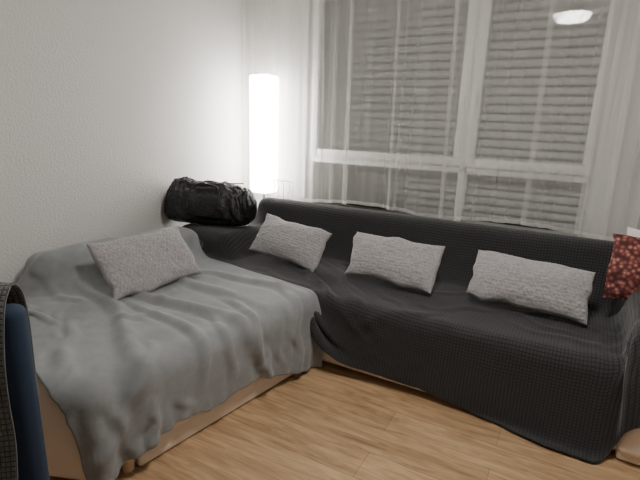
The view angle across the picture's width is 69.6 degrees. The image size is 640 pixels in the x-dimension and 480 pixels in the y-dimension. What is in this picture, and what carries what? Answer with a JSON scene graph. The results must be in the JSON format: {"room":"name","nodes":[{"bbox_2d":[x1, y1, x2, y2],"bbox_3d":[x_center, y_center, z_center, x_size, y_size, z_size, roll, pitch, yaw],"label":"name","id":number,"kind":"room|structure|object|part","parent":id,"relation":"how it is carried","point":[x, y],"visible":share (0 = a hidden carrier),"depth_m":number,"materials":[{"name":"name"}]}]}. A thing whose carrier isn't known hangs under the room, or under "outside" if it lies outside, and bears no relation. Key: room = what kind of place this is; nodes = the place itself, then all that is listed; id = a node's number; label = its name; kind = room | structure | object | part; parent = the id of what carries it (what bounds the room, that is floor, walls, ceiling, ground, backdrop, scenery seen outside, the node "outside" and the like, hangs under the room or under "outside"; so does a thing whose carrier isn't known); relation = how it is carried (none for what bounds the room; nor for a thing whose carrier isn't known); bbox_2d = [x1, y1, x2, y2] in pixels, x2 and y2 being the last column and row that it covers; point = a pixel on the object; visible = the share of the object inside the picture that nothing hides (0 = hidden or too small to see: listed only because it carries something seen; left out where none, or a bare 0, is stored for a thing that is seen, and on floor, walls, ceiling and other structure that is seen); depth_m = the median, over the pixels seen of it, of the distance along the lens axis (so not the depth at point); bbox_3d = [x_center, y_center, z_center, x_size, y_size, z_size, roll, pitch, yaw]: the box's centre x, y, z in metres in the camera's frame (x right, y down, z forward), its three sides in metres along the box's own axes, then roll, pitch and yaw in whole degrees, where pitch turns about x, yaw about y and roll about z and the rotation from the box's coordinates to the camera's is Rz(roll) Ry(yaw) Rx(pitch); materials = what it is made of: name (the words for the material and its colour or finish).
{"room":"living room","nodes":[
{"label":"living room","id":0,"kind":"room"},
{"bbox_2d":[0,0,248,282],"bbox_3d":[-2.072,-0.419,1.795,0.150,2.500,5.600,10,16,28],"label":"wall","id":1,"kind":"structure","parent":0,"point":[104,104],"depth_m":2.91,"materials":[{"name":"white paint"}]},
{"bbox_2d":[248,0,310,208],"bbox_3d":[-0.385,-0.970,4.139,0.750,2.500,0.250,10,16,28],"label":"wall","id":2,"kind":"structure","parent":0,"point":[278,30],"depth_m":3.86,"materials":[{"name":"white paint"}]},
{"bbox_2d":[306,0,316,202],"bbox_3d":[-0.055,-1.072,3.855,0.060,1.860,0.070,10,16,28],"label":"frame","id":3,"kind":"object","parent":2,"relation":"attached to","point":[311,165],"visible":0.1,"depth_m":3.87,"materials":[{"name":"white plastic"}]},
{"bbox_2d":[49,360,639,479],"bbox_3d":[-0.147,1.160,1.128,4.600,0.100,6.000,10,16,28],"label":"floor","id":4,"kind":"structure","parent":0,"point":[330,421],"depth_m":2.01,"materials":[{"name":"brown wood"}]},
{"bbox_2d":[5,303,49,479],"bbox_3d":[-0.957,0.671,0.870,0.620,0.925,0.600,-1,15,-11],"label":"upholstered chair","id":5,"kind":"object","parent":4,"relation":"on","point":[20,370],"visible":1,"depth_m":1.10,"materials":[{"name":"blue fabric"}]},
{"bbox_2d":[0,282,40,479],"bbox_3d":[-0.956,0.402,0.923,0.566,0.604,0.474,-1,15,-11],"label":"waffle towel","id":6,"kind":"object","parent":5,"relation":"on","point":[10,293],"visible":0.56,"depth_m":1.06,"materials":[{"name":"black fabric"}]},
{"bbox_2d":[249,73,278,197],"bbox_3d":[-0.474,-0.502,3.896,0.220,1.710,0.220,10,16,28],"label":"floor lamp","id":7,"kind":"object","parent":4,"relation":"on","point":[263,87],"visible":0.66,"depth_m":3.73,"materials":[{"name":"white plastic"}]},
{"bbox_2d":[274,179,292,198],"bbox_3d":[-0.310,-0.059,3.850,0.186,0.880,0.096,10,16,28],"label":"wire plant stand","id":8,"kind":"object","parent":4,"relation":"on","point":[283,181],"visible":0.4,"depth_m":3.73,"materials":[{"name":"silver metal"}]},
{"bbox_2d":[36,350,639,479],"bbox_3d":[-0.003,0.434,2.230,3.090,0.767,2.512,10,16,28],"label":"sofa","id":9,"kind":"object","parent":4,"relation":"on","point":[63,456],"visible":0.09,"depth_m":1.88,"materials":[{"name":"beige leather"}]},
{"bbox_2d":[16,226,321,479],"bbox_3d":[-0.905,0.410,2.421,1.348,0.643,1.340,13,18,37],"label":"throw blanket","id":10,"kind":"object","parent":9,"relation":"on","point":[121,373],"visible":0.71,"depth_m":2.04,"materials":[{"name":"grey fabric"}]},
{"bbox_2d":[86,225,201,299],"bbox_3d":[-0.939,0.117,2.531,0.252,0.290,0.552,12,18,35],"label":"throw pillow","id":11,"kind":"object","parent":10,"relation":"on","point":[136,264],"visible":1,"depth_m":2.45,"materials":[{"name":"grey fabric"}]},
{"bbox_2d":[182,197,639,462],"bbox_3d":[0.331,0.260,2.906,3.182,0.766,1.216,10,16,28],"label":"cover","id":12,"kind":"object","parent":9,"relation":"on","point":[570,387],"visible":0.6,"depth_m":2.33,"materials":[{"name":"grey fabric"}]},
{"bbox_2d":[164,176,256,225],"bbox_3d":[-0.798,-0.288,3.368,0.640,0.335,0.295,4,15,8],"label":"duffel bag","id":13,"kind":"object","parent":12,"relation":"on","point":[188,200],"visible":1,"depth_m":3.26,"materials":[{"name":"black fabric"}]},
{"bbox_3d":[-0.813,-0.315,3.255,0.254,0.172,0.087,4,15,8],"label":"handle","id":14,"kind":"part","parent":13,"relation":"part of","materials":[{"name":"black fabric"}]},
{"bbox_2d":[249,213,331,271],"bbox_3d":[-0.204,0.008,3.063,0.578,0.286,0.195,11,17,32],"label":"throw pillow","id":15,"kind":"object","parent":12,"relation":"on","point":[299,244],"visible":1,"depth_m":2.98,"materials":[{"name":"grey fabric"}]},
{"bbox_2d":[345,232,444,293],"bbox_3d":[0.423,0.119,2.709,0.564,0.257,0.204,11,17,30],"label":"throw pillow","id":16,"kind":"object","parent":12,"relation":"on","point":[398,261],"visible":1,"depth_m":2.64,"materials":[{"name":"grey fabric"}]},
{"bbox_2d":[466,250,595,325],"bbox_3d":[1.076,0.228,2.381,0.576,0.256,0.199,10,17,29],"label":"throw pillow","id":17,"kind":"object","parent":12,"relation":"on","point":[546,287],"visible":1,"depth_m":2.32,"materials":[{"name":"grey fabric"}]},
{"bbox_2d":[603,233,639,299],"bbox_3d":[1.556,0.151,2.203,0.324,0.317,0.144,8,16,21],"label":"patterned cushion","id":18,"kind":"object","parent":12,"relation":"on","point":[623,270],"visible":0.97,"depth_m":2.21,"materials":[{"name":"red fabric"}]},
{"bbox_2d":[627,227,639,237],"bbox_3d":[1.685,0.113,2.275,0.330,0.311,0.129,8,16,22],"label":"cushion","id":19,"kind":"object","parent":12,"relation":"on","point":[633,232],"visible":0.09,"depth_m":2.31,"materials":[{"name":"white fabric"}]},
{"bbox_3d":[0.360,0.434,2.924,2.660,0.400,0.960,10,16,28],"label":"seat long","id":20,"kind":"part","parent":9,"relation":"part of","materials":[{"name":"black fabric"}]},
{"bbox_3d":[1.579,0.785,2.264,0.235,0.152,0.895,10,16,28],"label":"plinth arm","id":21,"kind":"part","parent":9,"relation":"part of","materials":[{"name":"beige leather"}]},
{"bbox_3d":[1.598,0.546,2.228,0.260,0.610,1.000,10,16,28],"label":"armrest","id":22,"kind":"part","parent":9,"relation":"part of","materials":[{"name":"beige leather"}]},
{"bbox_2d":[275,192,613,240],"bbox_3d":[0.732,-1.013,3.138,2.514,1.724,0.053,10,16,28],"label":"windowsill","id":23,"kind":"structure","parent":0,"point":[458,218],"depth_m":3.20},
{"bbox_2d":[588,0,639,240],"bbox_3d":[2.565,-0.466,2.568,1.690,2.500,0.250,10,16,28],"label":"curtain","id":24,"kind":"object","parent":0,"point":[616,208],"depth_m":2.81,"materials":[{"name":"white fabric"}]},
{"bbox_3d":[1.812,0.245,-0.274,0.150,2.500,5.600,10,16,28],"label":"wall","id":25,"kind":"structure","parent":0,"visible":0},
{"bbox_2d":[311,0,622,221],"bbox_3d":[0.841,-0.906,3.331,2.070,1.860,0.154,10,16,28],"label":"window","id":26,"kind":"structure","parent":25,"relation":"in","point":[615,5],"depth_m":3.17,"materials":[{"name":"white plastic"}]},
{"bbox_3d":[-0.019,-1.321,3.745,0.060,1.250,0.070,10,16,28],"label":"sash","id":27,"kind":"part","parent":26,"relation":"part of","materials":[{"name":"white plastic"}]},
{"bbox_3d":[0.482,-0.656,3.617,1.133,0.060,0.070,10,16,28],"label":"sash","id":28,"kind":"part","parent":26,"relation":"part of","materials":[{"name":"white plastic"}]},
{"bbox_2d":[307,153,599,183],"bbox_3d":[0.849,-0.554,3.458,2.160,0.065,0.074,10,16,28],"label":"transom","id":29,"kind":"object","parent":26,"relation":"attached to","point":[594,178],"visible":0.82,"depth_m":3.31,"materials":[{"name":"white plastic"}]},
{"bbox_2d":[316,0,610,236],"bbox_3d":[0.907,-0.951,3.441,2.150,1.916,0.022,10,16,28],"label":"roller shutter","id":30,"kind":"object","parent":26,"relation":"attached to","point":[392,69],"visible":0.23,"depth_m":3.37,"materials":[{"name":"grey"}]},
{"bbox_3d":[1.022,-1.143,3.190,0.060,1.250,0.070,10,16,28],"label":"sash","id":31,"kind":"part","parent":26,"relation":"part of","materials":[{"name":"white plastic"}]},
{"bbox_3d":[1.061,-0.880,3.258,0.060,1.860,0.074,10,16,28],"label":"mullion","id":32,"kind":"part","parent":26,"relation":"part of","materials":[{"name":"white plastic"}]},
{"bbox_3d":[1.059,-0.918,3.144,0.018,0.129,0.054,10,16,28],"label":"handle","id":33,"kind":"part","parent":26,"relation":"part of","materials":[{"name":"white plastic"}]},
{"bbox_3d":[1.095,-1.131,3.151,0.060,1.250,0.070,10,16,28],"label":"sash","id":34,"kind":"part","parent":26,"relation":"part of","materials":[{"name":"white plastic"}]},
{"bbox_3d":[1.396,-0.500,3.130,0.673,0.060,0.070,10,16,28],"label":"sash","id":35,"kind":"part","parent":26,"relation":"part of","materials":[{"name":"white plastic"}]},
{"bbox_2d":[578,0,631,237],"bbox_3d":[1.778,-0.758,2.878,0.060,1.860,0.070,10,16,28],"label":"frame","id":36,"kind":"object","parent":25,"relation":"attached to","point":[591,189],"visible":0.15,"depth_m":2.84,"materials":[{"name":"white plastic"}]}
]}

